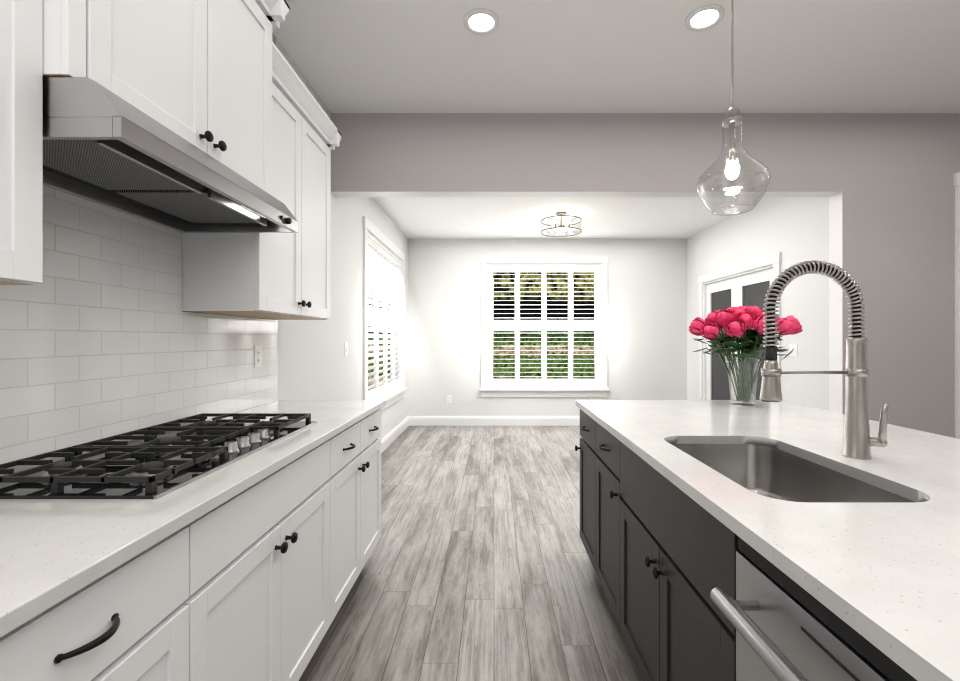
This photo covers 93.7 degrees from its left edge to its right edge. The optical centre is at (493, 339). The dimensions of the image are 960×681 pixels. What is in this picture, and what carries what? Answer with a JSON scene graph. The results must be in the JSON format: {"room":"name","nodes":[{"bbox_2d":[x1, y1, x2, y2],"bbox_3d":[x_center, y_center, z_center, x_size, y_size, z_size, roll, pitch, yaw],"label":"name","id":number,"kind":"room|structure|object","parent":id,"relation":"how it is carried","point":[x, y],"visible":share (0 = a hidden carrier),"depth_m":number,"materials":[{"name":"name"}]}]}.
{"room":"kitchen","nodes":[
{"label":"kitchen","id":0,"kind":"room"},
{"bbox_2d":[182,33,407,439],"bbox_3d":[-1.345,-0.245,2.025,0.150,3.030,9.550,0,0,0],"label":"wall","id":1,"kind":"structure","parent":0,"point":[315,362],"depth_m":3.72,"materials":[{"name":"grey paint"}]},
{"bbox_2d":[0,0,43,284],"bbox_3d":[-1.109,-0.665,0.533,0.318,1.100,0.834,0,0,0],"label":"upper cabinet","id":2,"kind":"object","parent":1,"relation":"attached to","point":[21,21],"depth_m":0.90,"materials":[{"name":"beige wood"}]},
{"bbox_2d":[0,185,277,475],"bbox_3d":[-1.264,-0.101,1.010,0.008,0.911,3.220,0,0,0],"label":"tile backsplash","id":3,"kind":"structure","parent":1,"relation":"attached to","point":[102,335],"depth_m":1.48,"materials":[{"name":"white tile"}]},
{"bbox_2d":[254,346,261,367],"bbox_3d":[-1.256,0.090,2.400,0.008,0.115,0.070,0,0,0],"label":"outlet","id":4,"kind":"object","parent":3,"relation":"attached to","point":[257,356],"visible":1,"depth_m":2.39,"materials":[{"name":"white plastic"}]},
{"bbox_2d":[44,0,279,200],"bbox_3d":[-1.081,-0.970,1.385,0.373,0.820,0.870,0,0,0],"label":"upper cabinet","id":5,"kind":"object","parent":1,"relation":"attached to","point":[221,81],"depth_m":1.35,"materials":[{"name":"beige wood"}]},
{"bbox_2d":[43,77,297,232],"bbox_3d":[-1.015,-0.493,1.385,0.482,0.127,0.860,0,0,0],"label":"range hood","id":6,"kind":"object","parent":5,"relation":"attached to","point":[104,146],"visible":0.96,"depth_m":1.23,"materials":[{"name":"silver metal"}]},
{"bbox_2d":[182,60,335,319],"bbox_3d":[-1.109,-0.665,2.220,0.318,1.100,0.800,0,0,0],"label":"upper cabinet","id":7,"kind":"object","parent":1,"relation":"attached to","point":[276,276],"depth_m":2.08,"materials":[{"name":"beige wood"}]},
{"bbox_2d":[345,342,347,355],"bbox_3d":[-1.265,0.080,3.860,0.010,0.115,0.070,0,0,0],"label":"light switch","id":8,"kind":"object","parent":1,"relation":"attached to","point":[346,348],"visible":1,"depth_m":3.85,"materials":[{"name":"white plastic"}]},
{"bbox_2d":[363,216,406,410],"bbox_3d":[-1.317,-0.198,5.325,0.205,1.985,1.990,0,0,0],"label":"window","id":9,"kind":"structure","parent":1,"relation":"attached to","point":[383,253],"depth_m":5.21,"materials":[{"name":"white wood"}]},
{"bbox_2d":[381,416,408,452],"bbox_3d":[-1.262,1.200,4.655,0.016,0.140,3.990,0,0,0],"label":"baseboard","id":10,"kind":"structure","parent":1,"relation":"attached to","point":[388,439],"depth_m":5.67,"materials":[{"name":"white wood"}]},
{"bbox_2d":[299,426,641,680],"bbox_3d":[1.740,1.320,2.025,6.320,0.100,9.550,0,0,0],"label":"floor","id":11,"kind":"structure","parent":0,"point":[478,566],"depth_m":2.41,"materials":[{"name":"grey wood"}]},
{"bbox_2d":[0,506,219,680],"bbox_3d":[-0.962,0.828,0.725,0.613,0.884,0.608,0,0,0],"label":"base cabinet","id":12,"kind":"object","parent":11,"relation":"on","point":[155,616],"depth_m":0.84,"materials":[{"name":"white wood"}]},
{"bbox_2d":[0,400,385,637],"bbox_3d":[-0.951,0.370,1.022,0.634,0.030,3.245,0,0,0],"label":"countertop","id":13,"kind":"structure","parent":12,"relation":"on","point":[53,552],"depth_m":0.88,"materials":[{"name":"stone"}]},
{"bbox_2d":[0,413,316,498],"bbox_3d":[-1.000,0.333,1.455,0.501,0.044,0.910,0,0,0],"label":"cooktop","id":14,"kind":"object","parent":13,"relation":"in","point":[156,461],"visible":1,"depth_m":1.23,"materials":[{"name":"black metal"}]},
{"bbox_2d":[220,433,339,680],"bbox_3d":[-0.962,0.828,1.385,0.613,0.884,0.948,0,0,0],"label":"base cabinet","id":15,"kind":"object","parent":11,"relation":"on","point":[255,582],"depth_m":1.39,"materials":[{"name":"white wood"}]},
{"bbox_2d":[340,409,380,607],"bbox_3d":[-0.962,0.828,2.181,0.613,0.884,0.879,0,0,0],"label":"base cabinet","id":16,"kind":"object","parent":11,"relation":"on","point":[360,444],"depth_m":2.18,"materials":[{"name":"white wood"}]},
{"bbox_2d":[575,409,590,560],"bbox_3d":[0.898,0.828,2.381,0.800,0.884,0.479,0,0,0],"label":"base cabinet","id":17,"kind":"object","parent":11,"relation":"on","point":[585,420],"depth_m":2.46,"materials":[{"name":"black wood"}]},
{"bbox_2d":[591,418,610,606],"bbox_3d":[0.898,0.828,1.990,0.800,0.884,0.538,0,0,0],"label":"base cabinet","id":18,"kind":"object","parent":11,"relation":"on","point":[600,437],"depth_m":2.10,"materials":[{"name":"black wood"}]},
{"bbox_2d":[611,434,738,680],"bbox_3d":[0.898,0.828,1.385,0.800,0.884,0.909,0,0,0],"label":"base cabinet","id":19,"kind":"object","parent":11,"relation":"on","point":[661,549],"depth_m":1.30,"materials":[{"name":"black wood"}]},
{"bbox_2d":[575,400,959,680],"bbox_3d":[1.069,0.370,0.912,1.182,0.030,3.465,0,0,0],"label":"countertop","id":20,"kind":"structure","parent":19,"relation":"on","point":[884,578],"depth_m":0.92,"materials":[{"name":"stone"}]},
{"bbox_2d":[689,306,802,405],"bbox_3d":[1.358,0.084,2.463,0.564,0.541,0.440,0,0,0],"label":"vase","id":21,"kind":"object","parent":20,"relation":"on","point":[734,323],"visible":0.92,"depth_m":2.40,"materials":[{"name":"clear glass"}]},
{"bbox_2d":[671,444,914,502],"bbox_3d":[0.800,0.477,1.320,0.412,0.184,0.692,0,0,0],"label":"sink","id":22,"kind":"object","parent":20,"relation":"in","point":[771,472],"visible":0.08,"depth_m":1.56,"materials":[{"name":"silver metal"}]},
{"bbox_2d":[759,260,888,459],"bbox_3d":[0.985,0.057,1.359,0.350,0.596,0.084,0,0,0],"label":"faucet","id":23,"kind":"object","parent":20,"relation":"on","point":[858,441],"visible":1,"depth_m":1.35,"materials":[{"name":"silver metal"}]},
{"bbox_2d":[710,536,916,680],"bbox_3d":[0.772,0.777,0.625,0.691,0.780,0.604,0,0,0],"label":"dishwasher","id":24,"kind":"object","parent":19,"relation":"in","point":[786,627],"visible":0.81,"depth_m":0.74,"materials":[{"name":"silver metal"}]},
{"bbox_2d":[408,239,686,415],"bbox_3d":[0.865,-0.245,6.725,4.270,3.030,0.150,0,0,0],"label":"wall","id":25,"kind":"structure","parent":0,"point":[646,319],"depth_m":6.65,"materials":[{"name":"white paint"}]},
{"bbox_2d":[447,395,451,402],"bbox_3d":[-0.660,0.880,6.646,0.070,0.115,0.008,0,0,0],"label":"electrical outlet","id":26,"kind":"object","parent":25,"relation":"attached to","point":[449,398],"visible":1,"depth_m":6.64,"materials":[{"name":"white plastic"}]},
{"bbox_2d":[409,416,579,425],"bbox_3d":[0.790,1.200,6.642,4.120,0.140,0.016,0,0,0],"label":"baseboard","id":27,"kind":"structure","parent":25,"relation":"attached to","point":[494,420],"depth_m":6.63,"materials":[{"name":"white wood"}]},
{"bbox_2d":[479,257,609,396],"bbox_3d":[0.740,-0.188,6.697,1.920,2.065,0.205,0,0,0],"label":"window","id":28,"kind":"structure","parent":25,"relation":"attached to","point":[543,386],"depth_m":6.65,"materials":[{"name":"white wood"}]},
{"bbox_2d":[373,197,765,238],"bbox_3d":[0.790,-1.540,5.220,4.420,0.100,3.160,0,0,0],"label":"ceiling","id":29,"kind":"structure","parent":0,"point":[523,217],"depth_m":5.45,"materials":[{"name":"white paint"}]},
{"bbox_2d":[541,211,581,236],"bbox_3d":[0.790,-1.375,5.300,0.478,0.229,0.478,0,0,0],"label":"light","id":30,"kind":"object","parent":29,"relation":"attached to","point":[567,225],"visible":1,"depth_m":5.26,"materials":[{"name":"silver metal"}]},
{"bbox_2d":[272,0,959,112],"bbox_3d":[1.740,-1.810,0.445,6.320,0.100,6.390,0,0,0],"label":"ceiling","id":31,"kind":"structure","parent":0,"point":[623,56],"depth_m":2.80,"materials":[{"name":"white paint"}]},
{"bbox_2d":[464,8,498,34],"bbox_3d":[-0.070,-1.755,2.490,0.196,0.010,0.196,0,0,0],"label":"recessed light","id":32,"kind":"object","parent":31,"relation":"in","point":[480,21],"visible":1,"depth_m":2.49,"materials":[{"name":"white"}]},
{"bbox_2d":[685,4,724,30],"bbox_3d":[1.150,-1.755,2.460,0.196,0.010,0.196,0,0,0],"label":"recessed light","id":33,"kind":"object","parent":31,"relation":"in","point":[705,17],"visible":1,"depth_m":2.46,"materials":[{"name":"white"}]},
{"bbox_2d":[696,0,770,215],"bbox_3d":[1.070,-1.169,2.020,0.296,1.182,0.296,0,0,0],"label":"pendant light","id":34,"kind":"object","parent":31,"relation":"hanging from","point":[732,120],"visible":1,"depth_m":2.01,"materials":[{"name":"clear glass"}]},
{"bbox_2d":[331,113,959,437],"bbox_3d":[1.815,-0.245,3.570,6.170,3.030,0.140,0,0,0],"label":"wall","id":35,"kind":"structure","parent":0,"point":[884,182],"depth_m":3.50,"materials":[{"name":"grey paint"}]},
{"bbox_2d":[954,172,959,438],"bbox_3d":[4.162,-0.010,3.487,1.175,2.560,0.025,0,0,0],"label":"door frame","id":36,"kind":"structure","parent":35,"relation":"attached to","point":[957,300],"depth_m":3.48,"materials":[{"name":"white"}]},
{"bbox_2d":[687,197,828,410],"bbox_3d":[2.925,-0.245,5.145,0.150,3.030,3.010,0,0,0],"label":"wall","id":37,"kind":"structure","parent":0,"point":[794,230],"depth_m":4.34,"materials":[{"name":"white paint"}]},
{"bbox_2d":[698,252,781,399],"bbox_3d":[2.912,0.200,5.345,0.176,2.140,1.770,0,0,0],"label":"door frame","id":38,"kind":"structure","parent":37,"relation":"attached to","point":[747,283],"depth_m":5.55,"materials":[{"name":"white wood"}]},
{"bbox_2d":[789,344,797,355],"bbox_3d":[2.845,0.100,4.280,0.010,0.115,0.116,0,0,0],"label":"light switch","id":39,"kind":"object","parent":37,"relation":"attached to","point":[795,348],"visible":0.83,"depth_m":4.27,"materials":[{"name":"white plastic"}]},
{"label":"outside","id":40,"kind":"structure","parent":0,"visible":0},
{"bbox_2d":[368,258,593,390],"bbox_3d":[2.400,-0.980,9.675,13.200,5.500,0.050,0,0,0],"label":"outdoor view","id":41,"kind":"object","parent":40,"point":[535,343],"depth_m":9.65,"materials":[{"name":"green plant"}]}
]}

